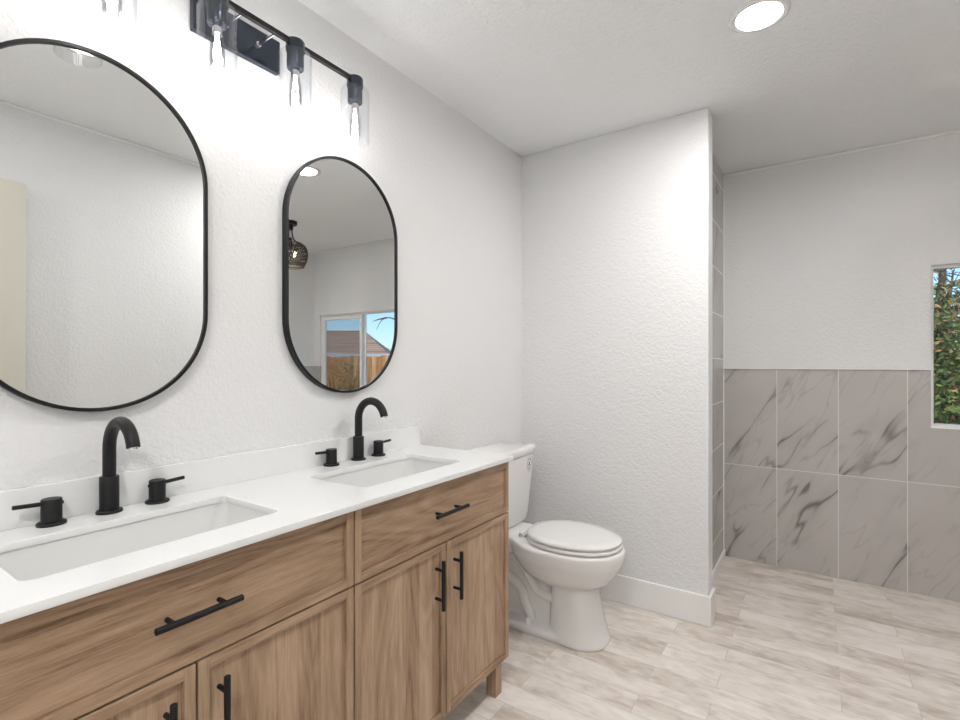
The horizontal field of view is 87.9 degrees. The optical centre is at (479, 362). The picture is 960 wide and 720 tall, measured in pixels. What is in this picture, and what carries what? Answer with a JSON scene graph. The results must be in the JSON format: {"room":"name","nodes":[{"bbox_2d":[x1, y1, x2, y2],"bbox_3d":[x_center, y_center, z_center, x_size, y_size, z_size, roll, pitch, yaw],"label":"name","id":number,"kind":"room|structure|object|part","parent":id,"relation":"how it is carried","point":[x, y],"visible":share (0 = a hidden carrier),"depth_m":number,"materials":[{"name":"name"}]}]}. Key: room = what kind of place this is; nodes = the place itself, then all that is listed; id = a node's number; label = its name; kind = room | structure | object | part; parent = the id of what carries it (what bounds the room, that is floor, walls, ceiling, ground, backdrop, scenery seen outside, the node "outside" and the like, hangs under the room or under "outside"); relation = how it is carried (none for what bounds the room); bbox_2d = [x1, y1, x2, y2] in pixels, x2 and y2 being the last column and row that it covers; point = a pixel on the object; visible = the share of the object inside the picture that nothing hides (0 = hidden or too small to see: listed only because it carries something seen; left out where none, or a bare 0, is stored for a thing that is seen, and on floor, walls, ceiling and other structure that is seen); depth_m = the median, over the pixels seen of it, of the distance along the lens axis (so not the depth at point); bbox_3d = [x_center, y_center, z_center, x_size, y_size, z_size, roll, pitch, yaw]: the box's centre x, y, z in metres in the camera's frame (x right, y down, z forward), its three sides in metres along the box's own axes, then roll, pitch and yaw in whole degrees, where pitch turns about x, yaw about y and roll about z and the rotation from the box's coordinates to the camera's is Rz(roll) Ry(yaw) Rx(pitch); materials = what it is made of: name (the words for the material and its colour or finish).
{"room":"bathroom","nodes":[
{"label":"bathroom","id":0,"kind":"room"},
{"bbox_2d":[0,0,520,489],"bbox_3d":[-0.857,0.016,1.389,0.120,2.440,3.740,0,0,34],"label":"wall","id":1,"kind":"structure","parent":0,"point":[452,190],"depth_m":1.61,"materials":[{"name":"white paint"}]},
{"bbox_2d":[0,38,207,411],"bbox_3d":[-0.907,-0.309,1.182,0.024,0.848,0.505,0,0,34],"label":"wall mirror","id":2,"kind":"object","parent":1,"relation":"attached to","point":[104,183],"visible":1,"depth_m":1.17,"materials":[{"name":"black mirror"}]},
{"bbox_2d":[0,425,419,530],"bbox_3d":[-0.693,0.309,1.504,0.019,0.083,1.530,0,0,34],"label":"backsplash","id":3,"kind":"structure","parent":1,"relation":"attached to","point":[80,496],"depth_m":1.35,"materials":[{"name":"white stone"}]},
{"bbox_2d":[107,0,362,136],"bbox_3d":[-0.655,-0.884,1.429,0.167,0.260,0.804,0,0,34],"label":"vanity light","id":4,"kind":"object","parent":1,"relation":"attached to","point":[211,20],"visible":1,"depth_m":1.48,"materials":[{"name":"black metal"}]},
{"bbox_2d":[205,0,228,30],"bbox_3d":[-0.692,-0.931,1.311,0.055,0.084,0.055,0,0,34],"label":"socket","id":5,"kind":"object","parent":4,"relation":"attached to","point":[217,10],"depth_m":1.30,"materials":[{"name":"clear glass"}]},
{"bbox_3d":[-0.692,-0.848,1.311,0.096,0.188,0.096,0,0,34],"label":"lamp shade","id":6,"kind":"part","parent":4,"relation":"part of","materials":[{"name":"clear glass"}]},
{"bbox_3d":[-0.695,-0.964,1.400,0.091,0.020,0.020,0,0,34],"label":"arm","id":7,"kind":"part","parent":4,"relation":"part of","materials":[{"name":"silver metal"}]},
{"bbox_3d":[-0.638,-0.964,1.485,0.091,0.020,0.020,0,0,34],"label":"arm","id":8,"kind":"part","parent":4,"relation":"part of","materials":[{"name":"silver metal"}]},
{"bbox_2d":[286,36,304,73],"bbox_3d":[-0.559,-0.931,1.508,0.055,0.084,0.055,0,0,34],"label":"socket","id":9,"kind":"object","parent":4,"relation":"attached to","point":[295,46],"depth_m":1.49,"materials":[{"name":"black metal"}]},
{"bbox_2d":[347,74,362,105],"bbox_3d":[-0.427,-0.931,1.702,0.055,0.084,0.055,0,0,34],"label":"socket","id":10,"kind":"object","parent":4,"relation":"attached to","point":[354,82],"depth_m":1.68,"materials":[{"name":"black metal"}]},
{"bbox_2d":[282,156,397,392],"bbox_3d":[-0.484,-0.313,1.807,0.024,0.842,0.508,0,0,34],"label":"wall mirror","id":11,"kind":"object","parent":1,"relation":"attached to","point":[340,242],"visible":1,"depth_m":1.77,"materials":[{"name":"black mirror"}]},
{"bbox_2d":[521,107,715,627],"bbox_3d":[0.641,0.016,2.692,1.139,2.440,0.126,0,0,34],"label":"wall","id":12,"kind":"structure","parent":0,"point":[616,227],"depth_m":2.55,"materials":[{"name":"white paint"}]},
{"bbox_2d":[298,0,959,174],"bbox_3d":[0.793,-1.254,0.882,3.420,0.100,4.990,0,0,34],"label":"ceiling","id":13,"kind":"structure","parent":0,"point":[831,76],"depth_m":2.02,"materials":[{"name":"white paint"}]},
{"bbox_2d":[729,0,790,33],"bbox_3d":[0.964,-1.200,1.720,0.188,0.009,0.188,0,0,34],"label":"recessed light","id":14,"kind":"object","parent":13,"relation":"in","point":[753,16],"visible":1,"depth_m":1.72,"materials":[{"name":"white plastic"}]},
{"bbox_2d":[442,556,959,719],"bbox_3d":[0.793,1.286,0.882,3.420,0.100,4.990,0,0,34],"label":"floor","id":15,"kind":"structure","parent":0,"point":[781,643],"depth_m":2.07,"materials":[{"name":"stone"}]},
{"bbox_2d":[0,462,508,719],"bbox_3d":[-0.488,0.802,1.369,0.488,0.868,1.520,0,0,34],"label":"vanity cabinet","id":16,"kind":"object","parent":15,"relation":"on","point":[397,608],"visible":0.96,"depth_m":1.14,"materials":[{"name":"brown wood"}]},
{"bbox_3d":[-0.645,0.835,0.785,0.020,0.543,0.372,0,0,34],"label":"door","id":17,"kind":"part","parent":16,"relation":"part of","materials":[{"name":"brown wood"}]},
{"bbox_3d":[-0.547,0.674,0.880,0.037,0.150,0.012,0,0,34],"label":"handle","id":18,"kind":"part","parent":16,"relation":"part of","materials":[{"name":"black metal"}]},
{"bbox_3d":[-0.537,0.465,0.944,0.020,0.186,0.756,0,0,34],"label":"drawer","id":19,"kind":"part","parent":16,"relation":"part of","materials":[{"name":"brown wood"}]},
{"bbox_3d":[-0.520,0.460,0.921,0.037,0.012,0.156,0,0,34],"label":"handle","id":20,"kind":"part","parent":16,"relation":"part of","materials":[{"name":"black metal"}]},
{"bbox_3d":[-0.493,0.674,0.960,0.037,0.150,0.012,0,0,34],"label":"handle","id":21,"kind":"part","parent":16,"relation":"part of","materials":[{"name":"black metal"}]},
{"bbox_2d":[0,445,512,623],"bbox_3d":[-0.502,0.359,1.379,0.476,0.016,1.538,0,0,34],"label":"countertop","id":22,"kind":"structure","parent":16,"relation":"on","point":[293,500],"depth_m":1.13,"materials":[{"name":"white stone"}]},
{"bbox_2d":[12,416,184,527],"bbox_3d":[-0.826,0.236,1.139,0.169,0.229,0.338,0,0,34],"label":"faucet","id":23,"kind":"object","parent":22,"relation":"on","point":[51,508],"visible":1,"depth_m":1.16,"materials":[{"name":"black metal"}]},
{"bbox_3d":[-0.955,0.302,1.053,0.009,0.012,0.052,0,0,34],"label":"lever","id":24,"kind":"part","parent":23,"relation":"part of","materials":[{"name":"black metal"}]},
{"bbox_3d":[-0.933,0.323,1.085,0.053,0.056,0.053,0,0,34],"label":"handle","id":25,"kind":"part","parent":23,"relation":"part of","materials":[{"name":"black metal"}]},
{"bbox_3d":[-0.873,0.308,1.173,0.053,0.085,0.053,0,0,34],"label":"spout","id":26,"kind":"part","parent":23,"relation":"part of","materials":[{"name":"black metal"}]},
{"bbox_3d":[-0.820,0.197,1.137,0.156,0.149,0.027,0,0,34],"label":"spout","id":27,"kind":"part","parent":23,"relation":"part of","materials":[{"name":"black metal"}]},
{"bbox_3d":[-0.816,0.323,1.259,0.053,0.056,0.053,0,0,34],"label":"handle","id":28,"kind":"part","parent":23,"relation":"part of","materials":[{"name":"black metal"}]},
{"bbox_3d":[-0.794,0.302,1.290,0.009,0.012,0.052,0,0,34],"label":"lever","id":29,"kind":"part","parent":23,"relation":"part of","materials":[{"name":"black metal"}]},
{"bbox_2d":[0,502,268,580],"bbox_3d":[-0.706,0.437,1.058,0.276,0.137,0.509,0,0,34],"label":"sink","id":30,"kind":"object","parent":22,"relation":"in","point":[49,558],"visible":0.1,"depth_m":1.12,"materials":[{"name":"ceramic"}]},
{"bbox_2d":[315,397,390,466],"bbox_3d":[-0.400,0.236,1.769,0.169,0.229,0.350,0,0,34],"label":"faucet","id":31,"kind":"object","parent":22,"relation":"on","point":[358,439],"visible":1,"depth_m":1.79,"materials":[{"name":"black metal"}]},
{"bbox_3d":[-0.531,0.302,1.679,0.009,0.012,0.052,0,0,34],"label":"lever","id":32,"kind":"part","parent":31,"relation":"part of","materials":[{"name":"black metal"}]},
{"bbox_3d":[-0.510,0.323,1.710,0.053,0.056,0.053,0,0,34],"label":"handle","id":33,"kind":"part","parent":31,"relation":"part of","materials":[{"name":"black metal"}]},
{"bbox_3d":[-0.442,0.308,1.811,0.053,0.085,0.053,0,0,34],"label":"spout","id":34,"kind":"part","parent":31,"relation":"part of","materials":[{"name":"black metal"}]},
{"bbox_3d":[-0.388,0.197,1.775,0.156,0.149,0.027,0,0,34],"label":"spout","id":35,"kind":"part","parent":31,"relation":"part of","materials":[{"name":"black metal"}]},
{"bbox_3d":[-0.386,0.323,1.893,0.053,0.056,0.053,0,0,34],"label":"handle","id":36,"kind":"part","parent":31,"relation":"part of","materials":[{"name":"black metal"}]},
{"bbox_2d":[321,458,449,486],"bbox_3d":[-0.298,0.437,1.661,0.276,0.137,0.509,0,0,34],"label":"sink","id":37,"kind":"object","parent":22,"relation":"in","point":[371,476],"visible":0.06,"depth_m":1.81,"materials":[{"name":"ceramic"}]},
{"bbox_3d":[-0.431,0.835,1.100,0.020,0.543,0.379,0,0,34],"label":"door","id":38,"kind":"part","parent":16,"relation":"part of","materials":[{"name":"brown wood"}]},
{"bbox_3d":[-0.219,0.835,1.414,0.020,0.543,0.370,0,0,34],"label":"door","id":39,"kind":"part","parent":16,"relation":"part of","materials":[{"name":"brown wood"}]},
{"bbox_3d":[-0.111,0.465,1.573,0.020,0.186,0.754,0,0,34],"label":"drawer","id":40,"kind":"part","parent":16,"relation":"part of","materials":[{"name":"brown wood"}]},
{"bbox_3d":[-0.120,0.674,1.511,0.037,0.150,0.012,0,0,34],"label":"handle","id":41,"kind":"part","parent":16,"relation":"part of","materials":[{"name":"black metal"}]},
{"bbox_3d":[-0.092,0.460,1.553,0.037,0.012,0.160,0,0,34],"label":"handle","id":42,"kind":"part","parent":16,"relation":"part of","materials":[{"name":"black metal"}]},
{"bbox_3d":[-0.069,0.674,1.587,0.037,0.150,0.012,0,0,34],"label":"handle","id":43,"kind":"part","parent":16,"relation":"part of","materials":[{"name":"black metal"}]},
{"bbox_3d":[-0.006,0.835,1.729,0.020,0.543,0.379,0,0,34],"label":"door","id":44,"kind":"part","parent":16,"relation":"part of","materials":[{"name":"brown wood"}]},
{"bbox_3d":[0.052,1.173,1.864,0.042,0.125,0.042,0,0,34],"label":"leg","id":45,"kind":"part","parent":16,"relation":"part of","materials":[{"name":"brown wood"}]},
{"bbox_2d":[469,441,625,651],"bbox_3d":[0.313,0.830,2.348,0.734,0.813,0.424,0,0,34],"label":"toilet","id":46,"kind":"object","parent":15,"relation":"on","point":[558,569],"visible":0.84,"depth_m":2.21,"materials":[{"name":"white ceramic"}]},
{"bbox_3d":[0.101,0.445,2.492,0.220,0.043,0.424,0,0,34],"label":"tank lid","id":47,"kind":"part","parent":46,"relation":"part of","materials":[{"name":"white ceramic"}]},
{"bbox_3d":[0.101,0.640,2.492,0.200,0.344,0.406,0,0,34],"label":"tank","id":48,"kind":"part","parent":46,"relation":"part of","materials":[{"name":"white ceramic"}]},
{"bbox_3d":[0.324,1.024,2.341,0.708,0.424,0.380,0,0,34],"label":"bowl","id":49,"kind":"part","parent":46,"relation":"part of","materials":[{"name":"white ceramic"}]},
{"bbox_3d":[0.428,0.782,2.270,0.429,0.021,0.352,0,0,34],"label":"seat lid","id":50,"kind":"part","parent":46,"relation":"part of","materials":[{"name":"white plastic"}]},
{"bbox_3d":[0.428,0.805,2.270,0.433,0.018,0.356,0,0,34],"label":"seat","id":51,"kind":"part","parent":46,"relation":"part of","materials":[{"name":"white plastic"}]},
{"bbox_2d":[712,153,722,570],"bbox_3d":[1.269,0.016,2.868,0.120,2.440,0.868,0,0,34],"label":"wall","id":52,"kind":"structure","parent":0,"point":[717,175],"depth_m":2.97,"materials":[{"name":"tile"}]},
{"bbox_2d":[712,549,725,582],"bbox_3d":[1.324,1.213,2.831,0.012,0.044,0.868,0,0,34],"label":"baseboard","id":53,"kind":"structure","parent":52,"relation":"attached to","point":[723,554],"depth_m":2.97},
{"bbox_2d":[723,177,723,548],"bbox_3d":[1.558,0.002,3.183,0.006,2.379,0.006,0,0,34],"label":"trim","id":54,"kind":"structure","parent":52,"relation":"attached to","point":[723,177],"depth_m":3.18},
{"bbox_2d":[724,132,959,601],"bbox_3d":[2.512,0.016,2.591,2.489,2.440,0.083,0,0,34],"label":"wall","id":55,"kind":"structure","parent":0,"point":[836,473],"depth_m":2.84,"materials":[{"name":"white paint"}]},
{"bbox_2d":[724,368,930,369],"bbox_3d":[1.974,0.034,2.909,0.989,0.007,0.010,0,0,34],"label":"trim","id":56,"kind":"structure","parent":55,"relation":"attached to","point":[724,368],"depth_m":2.83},
{"bbox_2d":[723,129,959,176],"bbox_3d":[2.486,-1.196,2.553,2.249,0.015,0.008,0,0,34],"label":"trim","id":57,"kind":"structure","parent":55,"relation":"attached to","point":[953,131],"depth_m":2.82,"materials":[{"name":"white paint"}]},
{"bbox_2d":[931,264,959,427],"bbox_3d":[2.888,-0.086,2.330,1.174,0.860,0.058,0,0,34],"label":"window","id":58,"kind":"structure","parent":55,"relation":"in","point":[949,266],"depth_m":2.64,"materials":[{"name":"plastic"}]},
{"bbox_2d":[931,427,959,429],"bbox_3d":[2.876,0.341,2.312,1.174,0.006,0.014,0,0,34],"label":"window sill","id":59,"kind":"structure","parent":55,"relation":"attached to","point":[931,427],"depth_m":2.61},
{"label":"outside","id":60,"kind":"structure","parent":0,"visible":0},
{"bbox_3d":[18.671,1.686,16.747,65.000,0.200,41.330,0,0,34],"label":"ground","id":61,"kind":"structure","parent":60,"visible":0},
{"bbox_2d":[934,269,959,423],"bbox_3d":[4.046,-0.017,4.379,2.158,3.306,1.996,0,0,-21],"label":"leafy tree","id":62,"kind":"object","parent":61,"relation":"on","point":[946,335],"visible":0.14,"depth_m":4.11,"materials":[{"name":"green plant"}]}
]}

